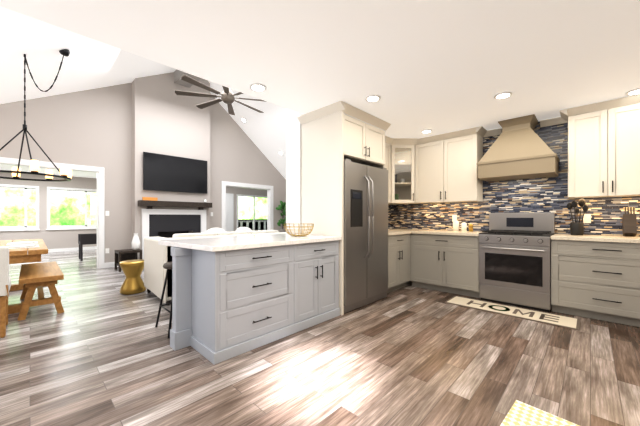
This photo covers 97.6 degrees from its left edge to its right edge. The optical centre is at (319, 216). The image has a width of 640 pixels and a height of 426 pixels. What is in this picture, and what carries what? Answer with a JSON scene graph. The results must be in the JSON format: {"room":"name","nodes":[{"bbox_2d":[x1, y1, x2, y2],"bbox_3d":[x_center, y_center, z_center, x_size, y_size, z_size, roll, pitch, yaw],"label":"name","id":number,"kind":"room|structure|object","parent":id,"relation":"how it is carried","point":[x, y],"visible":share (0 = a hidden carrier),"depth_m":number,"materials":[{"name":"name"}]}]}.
{"room":"kitchen and dining room","nodes":[
{"label":"kitchen and dining room","id":0,"kind":"room"},
{"bbox_2d":[0,172,96,248],"bbox_3d":[-9.254,-0.160,8.520,0.150,2.600,5.500,0,0,44],"label":"wall","id":1,"kind":"structure","parent":0,"point":[55,239],"depth_m":8.94,"materials":[{"name":"grey paint"}]},
{"bbox_2d":[0,184,96,252],"bbox_3d":[-9.211,0.085,8.478,0.130,2.110,5.200,0,0,44],"label":"window","id":2,"kind":"structure","parent":1,"relation":"in","point":[36,227],"depth_m":8.98,"materials":[{"name":"white"}]},
{"bbox_2d":[0,164,96,177],"bbox_3d":[-7.618,-1.420,6.939,4.700,0.120,5.500,0,0,44],"label":"ceiling","id":3,"kind":"structure","parent":0,"point":[57,172],"depth_m":8.37,"materials":[{"name":"white paint"}]},
{"bbox_2d":[0,83,285,262],"bbox_3d":[-4.032,-1.535,7.161,0.150,5.350,8.400,0,0,44],"label":"wall","id":4,"kind":"structure","parent":0,"point":[91,127],"depth_m":6.34,"materials":[{"name":"grey paint"}]},
{"bbox_2d":[104,262,117,267],"bbox_3d":[-4.626,1.080,6.428,0.015,0.120,0.520,0,0,44],"label":"baseboard","id":5,"kind":"structure","parent":4,"relation":"attached to","point":[109,264],"depth_m":6.29,"materials":[{"name":"white"}]},
{"bbox_2d":[0,157,272,268],"bbox_3d":[-4.140,0.020,7.035,0.170,2.240,7.170,0,0,44],"label":"trim","id":6,"kind":"structure","parent":4,"relation":"attached to","point":[99,171],"depth_m":6.19,"materials":[{"name":"white wood"}]},
{"bbox_2d":[0,6,285,178],"bbox_3d":[-2.166,-2.613,5.358,5.340,2.933,8.400,0,0,44],"label":"ceiling","id":7,"kind":"structure","parent":0,"point":[88,63],"depth_m":4.94,"materials":[{"name":"white paint"}]},
{"bbox_2d":[0,49,71,181],"bbox_3d":[-4.063,-1.517,3.854,0.992,1.939,0.987,0,0,44],"label":"dining chandelier","id":8,"kind":"object","parent":7,"relation":"hanging from","point":[65,172],"visible":1,"depth_m":3.92,"materials":[{"name":"black metal"}]},
{"bbox_2d":[174,69,200,87],"bbox_3d":[-1.901,-3.640,5.575,5.120,0.560,0.380,0,0,44],"label":"ridge","id":9,"kind":"object","parent":7,"relation":"attached to","point":[178,74],"visible":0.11,"depth_m":6.88,"materials":[{"name":"grey paint"}]},
{"bbox_2d":[175,75,266,114],"bbox_3d":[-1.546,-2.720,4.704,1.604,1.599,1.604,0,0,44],"label":"ceiling fan","id":10,"kind":"object","parent":9,"relation":"hanging from","point":[227,96],"visible":0.75,"depth_m":4.62,"materials":[{"name":"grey metal"}]},
{"bbox_2d":[132,72,209,258],"bbox_3d":[-3.732,-1.535,7.149,0.300,5.350,1.760,0,0,44],"label":"wall","id":11,"kind":"structure","parent":0,"point":[166,120],"depth_m":6.89,"materials":[{"name":"grey paint"}]},
{"bbox_2d":[143,152,206,193],"bbox_3d":[-3.581,-1.070,7.031,0.077,0.880,1.500,0,0,44],"label":"screen","id":12,"kind":"object","parent":11,"relation":"attached to","point":[161,172],"visible":0.95,"depth_m":6.93,"materials":[{"name":"black"}]},
{"bbox_2d":[226,187,266,230],"bbox_3d":[-3.580,-0.160,11.660,0.150,2.600,5.100,0,0,44],"label":"wall","id":13,"kind":"structure","parent":0,"point":[243,191],"depth_m":11.81,"materials":[{"name":"grey paint"}]},
{"bbox_2d":[226,193,266,231],"bbox_3d":[-3.545,0.090,11.625,0.110,2.100,4.800,0,0,44],"label":"window","id":14,"kind":"structure","parent":13,"relation":"in","point":[229,212],"depth_m":11.51,"materials":[{"name":"white wood"}]},
{"bbox_2d":[0,249,639,425],"bbox_3d":[-3.066,1.190,5.463,17.000,0.100,10.000,0,0,44],"label":"floor","id":15,"kind":"structure","parent":0,"point":[99,351],"depth_m":2.11,"materials":[{"name":"brown wood"}]},
{"bbox_2d":[0,246,10,337],"bbox_3d":[-3.278,0.710,2.637,0.520,0.860,0.480,0,0,44],"label":"chair","id":16,"kind":"object","parent":15,"relation":"on","point":[5,281],"visible":1,"depth_m":2.63,"materials":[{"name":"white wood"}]},
{"bbox_2d":[0,239,47,313],"bbox_3d":[-4.347,0.757,3.704,2.300,0.765,1.006,0,0,44],"label":"dining table","id":17,"kind":"object","parent":15,"relation":"on","point":[18,255],"visible":0.6,"depth_m":3.25,"materials":[{"name":"brown wood"}]},
{"bbox_2d":[6,243,38,248],"bbox_3d":[-3.719,0.364,3.296,0.710,0.019,0.585,0,0,44],"label":"placemat","id":18,"kind":"object","parent":17,"relation":"on","point":[17,245],"depth_m":3.50,"materials":[{"name":"white fabric"}]},
{"bbox_2d":[7,241,37,243],"bbox_3d":[-4.185,0.364,3.944,0.440,0.019,0.300,0,0,44],"label":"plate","id":19,"kind":"object","parent":17,"relation":"on","point":[26,241],"depth_m":3.96,"materials":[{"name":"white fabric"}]},
{"bbox_2d":[18,261,63,320],"bbox_3d":[-3.628,0.912,3.635,1.430,0.473,0.381,0,0,44],"label":"bench","id":20,"kind":"object","parent":15,"relation":"on","point":[38,276],"visible":0.96,"depth_m":3.26,"materials":[{"name":"brown wood"}]},
{"bbox_2d":[78,233,96,260],"bbox_3d":[-6.200,0.640,7.544,0.440,1.000,0.440,0,0,44],"label":"chair","id":21,"kind":"object","parent":15,"relation":"on","point":[84,239],"visible":0.69,"depth_m":7.35,"materials":[{"name":"grey wood"}]},
{"bbox_2d":[115,249,141,271],"bbox_3d":[-4.180,0.930,6.108,0.420,0.420,0.420,0,0,44],"label":"side table","id":22,"kind":"object","parent":15,"relation":"on","point":[125,254],"visible":0.69,"depth_m":6.09,"materials":[{"name":"brown wood"}]},
{"bbox_2d":[131,233,139,249],"bbox_3d":[-4.032,0.539,6.132,0.170,0.359,0.170,0,0,44],"label":"vase","id":23,"kind":"object","parent":22,"relation":"on","point":[135,243],"visible":1,"depth_m":6.08,"materials":[{"name":"white ceramic"}]},
{"bbox_2d":[119,259,145,294],"bbox_3d":[-2.840,0.905,4.257,0.350,0.470,0.350,0,0,44],"label":"stool","id":24,"kind":"object","parent":15,"relation":"on","point":[133,282],"visible":0.98,"depth_m":4.15,"materials":[{"name":"gold metal"}]},
{"bbox_2d":[155,262,171,337],"bbox_3d":[-1.430,0.806,2.910,0.402,0.672,0.402,0,0,44],"label":"bar stool","id":25,"kind":"object","parent":15,"relation":"on","point":[167,265],"visible":0.33,"depth_m":2.90,"materials":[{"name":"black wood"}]},
{"bbox_2d":[142,209,205,259],"bbox_3d":[-3.497,0.475,6.922,0.349,1.330,1.620,0,0,44],"label":"fireplace surround","id":26,"kind":"object","parent":15,"relation":"on","point":[155,222],"visible":0.48,"depth_m":6.93,"materials":[{"name":"white painted wood"}]},
{"bbox_2d":[138,200,211,209],"bbox_3d":[-3.541,-0.285,6.971,0.219,0.190,1.670,0,0,44],"label":"mantel shelf","id":27,"kind":"object","parent":26,"relation":"on","point":[149,204],"visible":0.92,"depth_m":6.78,"materials":[{"name":"brown wood"}]},
{"bbox_2d":[142,197,206,202],"bbox_3d":[-3.558,-0.425,6.972,0.085,0.089,1.488,0,0,44],"label":"mantel decor","id":28,"kind":"object","parent":27,"relation":"on","point":[153,198],"visible":0.83,"depth_m":6.54,"materials":[{"name":"orange"}]},
{"bbox_2d":[144,227,285,303],"bbox_3d":[-1.528,0.657,4.659,1.010,0.966,2.280,0,0,44],"label":"sofa","id":29,"kind":"object","parent":15,"relation":"on","point":[156,256],"visible":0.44,"depth_m":3.88,"materials":[{"name":"beige fabric"}]},
{"bbox_2d":[182,245,293,364],"bbox_3d":[-0.755,0.702,2.675,0.603,0.878,0.800,0,0,44],"label":"base cabinet","id":30,"kind":"object","parent":15,"relation":"on","point":[233,296],"depth_m":2.40,"materials":[{"name":"grey wood"}]},
{"bbox_2d":[158,233,340,252],"bbox_3d":[-0.648,0.244,2.953,0.905,0.040,1.646,0,0,44],"label":"countertop","id":31,"kind":"structure","parent":30,"relation":"on","point":[217,244],"depth_m":2.57,"materials":[{"name":"white stone"}]},
{"bbox_2d":[284,223,313,235],"bbox_3d":[-0.248,0.152,3.298,0.356,0.146,0.351,0,0,44],"label":"wire basket","id":32,"kind":"object","parent":31,"relation":"on","point":[299,230],"visible":1,"depth_m":3.34,"materials":[{"name":"gold metal"}]},
{"bbox_2d":[276,201,285,231],"bbox_3d":[-1.214,0.297,9.446,0.450,1.688,0.468,0,0,44],"label":"potted plant","id":33,"kind":"object","parent":15,"relation":"on","point":[282,207],"visible":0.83,"depth_m":9.41,"materials":[{"name":"green plant"}]},
{"bbox_2d":[294,241,339,332],"bbox_3d":[-0.235,0.702,3.214,0.603,0.878,0.697,0,0,44],"label":"base cabinet","id":34,"kind":"object","parent":15,"relation":"on","point":[316,264],"depth_m":2.97,"materials":[{"name":"grey wood"}]},
{"bbox_2d":[297,101,390,314],"bbox_3d":[0.349,-0.087,3.808,0.752,2.454,1.107,0,0,44],"label":"surround","id":35,"kind":"object","parent":15,"relation":"on","point":[332,137],"visible":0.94,"depth_m":3.47,"materials":[{"name":"white wood"}]},
{"bbox_2d":[344,159,387,312],"bbox_3d":[0.407,0.228,3.814,0.766,1.825,0.957,0,0,44],"label":"fridge","id":36,"kind":"object","parent":15,"relation":"on","point":[365,234],"visible":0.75,"depth_m":3.52,"materials":[{"name":"silver metal"}]},
{"bbox_2d":[387,229,482,297],"bbox_3d":[1.534,0.682,4.375,1.671,0.916,1.336,0,0,44],"label":"base cabinet","id":37,"kind":"object","parent":15,"relation":"on","point":[439,260],"depth_m":4.20,"materials":[{"name":"grey wood"}]},
{"bbox_2d":[453,220,458,230],"bbox_3d":[2.177,0.139,4.487,0.087,0.170,0.087,0,0,29],"label":"canister set","id":38,"kind":"object","parent":37,"relation":"on","point":[456,225],"depth_m":4.45,"materials":[{"name":"white ceramic"}]},
{"bbox_2d":[461,222,466,230],"bbox_3d":[2.264,0.154,4.403,0.077,0.140,0.077,0,0,29],"label":"canister set","id":39,"kind":"object","parent":37,"relation":"on","point":[463,225],"depth_m":4.37,"materials":[{"name":"white ceramic"}]},
{"bbox_2d":[469,224,472,231],"bbox_3d":[2.336,0.164,4.333,0.058,0.120,0.058,0,0,29],"label":"canister set","id":40,"kind":"object","parent":37,"relation":"on","point":[470,225],"depth_m":4.31,"materials":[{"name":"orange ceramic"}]},
{"bbox_2d":[444,296,579,329],"bbox_3d":[2.272,1.134,3.418,1.320,0.012,0.415,0,0,44],"label":"rug","id":41,"kind":"object","parent":15,"relation":"on","point":[548,318],"visible":1,"depth_m":3.31,"materials":[{"name":"beige fabric"}]},
{"bbox_2d":[479,212,554,311],"bbox_3d":[2.641,0.540,3.771,0.754,1.200,0.667,0,0,44],"label":"range","id":42,"kind":"object","parent":15,"relation":"on","point":[514,259],"visible":1,"depth_m":3.61,"materials":[{"name":"silver metal"}]},
{"bbox_2d":[500,400,578,425],"bbox_3d":[1.245,1.135,1.034,0.890,0.009,1.080,0,0,-42],"label":"rug","id":43,"kind":"object","parent":15,"relation":"on","point":[521,413],"visible":1,"depth_m":1.57,"materials":[{"name":"yellow fabric"}]},
{"bbox_2d":[551,234,639,326],"bbox_3d":[3.262,0.682,3.204,0.917,0.916,0.621,0,0,44],"label":"base cabinet","id":44,"kind":"object","parent":15,"relation":"on","point":[597,277],"depth_m":3.06,"materials":[{"name":"grey wood"}]},
{"bbox_2d":[567,199,588,234],"bbox_3d":[3.182,-0.003,3.461,0.198,0.452,0.124,0,0,44],"label":"utensil crock","id":45,"kind":"object","parent":44,"relation":"on","point":[576,227],"visible":1,"depth_m":3.45,"materials":[{"name":"black ceramic"}]},
{"bbox_2d":[622,207,636,235],"bbox_3d":[3.533,0.054,3.197,0.100,0.332,0.201,0,0,44],"label":"knife block","id":46,"kind":"object","parent":44,"relation":"on","point":[629,224],"visible":1,"depth_m":3.16,"materials":[{"name":"brown wood"}]},
{"bbox_2d":[0,0,639,144],"bbox_3d":[1.000,-1.380,1.259,5.010,0.120,6.900,0,0,44],"label":"ceiling","id":47,"kind":"structure","parent":0,"point":[437,67],"depth_m":2.19,"materials":[{"name":"white paint"}]},
{"bbox_2d":[249,83,266,91],"bbox_3d":[-0.630,-1.313,2.843,0.168,0.013,0.168,0,0,-1],"label":"recessed light","id":48,"kind":"object","parent":47,"relation":"in","point":[257,87],"depth_m":2.82,"materials":[{"name":"white"}]},
{"bbox_2d":[365,95,380,101],"bbox_3d":[0.588,-1.313,3.106,0.168,0.013,0.168,0,0,35],"label":"recessed light","id":49,"kind":"object","parent":47,"relation":"in","point":[371,98],"depth_m":3.09,"materials":[{"name":"white"}]},
{"bbox_2d":[421,129,432,132],"bbox_3d":[1.637,-1.313,4.298,0.168,0.013,0.168,0,0,35],"label":"recessed light","id":50,"kind":"object","parent":47,"relation":"in","point":[427,130],"depth_m":4.28,"materials":[{"name":"white"}]},
{"bbox_2d":[494,92,511,98],"bbox_3d":[1.980,-1.313,3.029,0.168,0.013,0.168,0,0,35],"label":"recessed light","id":51,"kind":"object","parent":47,"relation":"in","point":[502,95],"depth_m":3.01,"materials":[{"name":"white"}]},
{"bbox_2d":[625,88,639,95],"bbox_3d":[3.322,-1.313,2.933,0.168,0.013,0.168,0,0,-1],"label":"recessed light","id":52,"kind":"object","parent":47,"relation":"in","point":[636,91],"depth_m":2.94,"materials":[{"name":"white"}]},
{"bbox_2d":[286,109,391,233],"bbox_3d":[0.987,-0.250,5.234,0.308,2.780,3.900,0,0,44],"label":"wall","id":53,"kind":"structure","parent":0,"point":[293,169],"depth_m":3.84,"materials":[{"name":"white paint"}]},
{"bbox_2d":[384,136,419,204],"bbox_3d":[1.155,-0.775,4.741,0.612,1.074,1.331,0,0,44],"label":"upper cabinet","id":54,"kind":"object","parent":53,"relation":"attached to","point":[398,155],"depth_m":4.78,"materials":[{"name":"white wood"}]},
{"bbox_2d":[392,122,639,235],"bbox_3d":[3.192,-0.549,3.723,4.980,1.542,0.008,0,0,44],"label":"backsplash","id":55,"kind":"structure","parent":0,"point":[542,195],"depth_m":3.90,"materials":[{"name":"tile"}]},
{"bbox_2d":[412,126,501,203],"bbox_3d":[2.140,-0.776,4.464,1.233,1.072,0.366,0,0,44],"label":"upper cabinet","id":56,"kind":"object","parent":55,"relation":"attached to","point":[444,166],"depth_m":4.40,"materials":[{"name":"white wood"}]},
{"bbox_2d":[477,114,559,181],"bbox_3d":[2.687,-0.928,3.818,0.854,0.776,0.530,0,0,44],"label":"range hood","id":57,"kind":"object","parent":55,"relation":"attached to","point":[519,148],"visible":1,"depth_m":3.68,"materials":[{"name":"beige wood"}]},
{"bbox_2d":[583,214,590,222],"bbox_3d":[3.374,0.020,3.537,0.070,0.114,0.007,0,0,44],"label":"electrical outlet plate","id":58,"kind":"object","parent":55,"relation":"attached to","point":[587,218],"depth_m":3.53,"materials":[{"name":"white plastic"}]},
{"bbox_2d":[540,94,639,197],"bbox_3d":[3.625,-0.776,3.030,1.996,1.072,0.366,0,0,44],"label":"upper cabinet","id":59,"kind":"object","parent":55,"relation":"attached to","point":[603,148],"depth_m":3.21,"materials":[{"name":"white wood"}]},
{"label":"outside","id":60,"kind":"structure","parent":0,"visible":0},
{"bbox_2d":[0,188,90,225],"bbox_3d":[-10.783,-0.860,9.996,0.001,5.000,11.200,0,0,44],"label":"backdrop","id":61,"kind":"structure","parent":60,"point":[67,207],"depth_m":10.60,"materials":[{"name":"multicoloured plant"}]},
{"bbox_2d":[91,192,266,224],"bbox_3d":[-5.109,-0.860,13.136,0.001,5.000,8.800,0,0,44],"label":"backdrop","id":62,"kind":"structure","parent":60,"point":[245,207],"depth_m":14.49,"materials":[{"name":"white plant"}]},
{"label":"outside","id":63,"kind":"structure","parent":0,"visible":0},
{"bbox_2d":[238,219,266,230],"bbox_3d":[-4.440,0.900,12.490,0.060,1.480,6.800,0,0,44],"label":"rail","id":64,"kind":"object","parent":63,"point":[258,225],"depth_m":13.64,"materials":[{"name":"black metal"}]}
]}

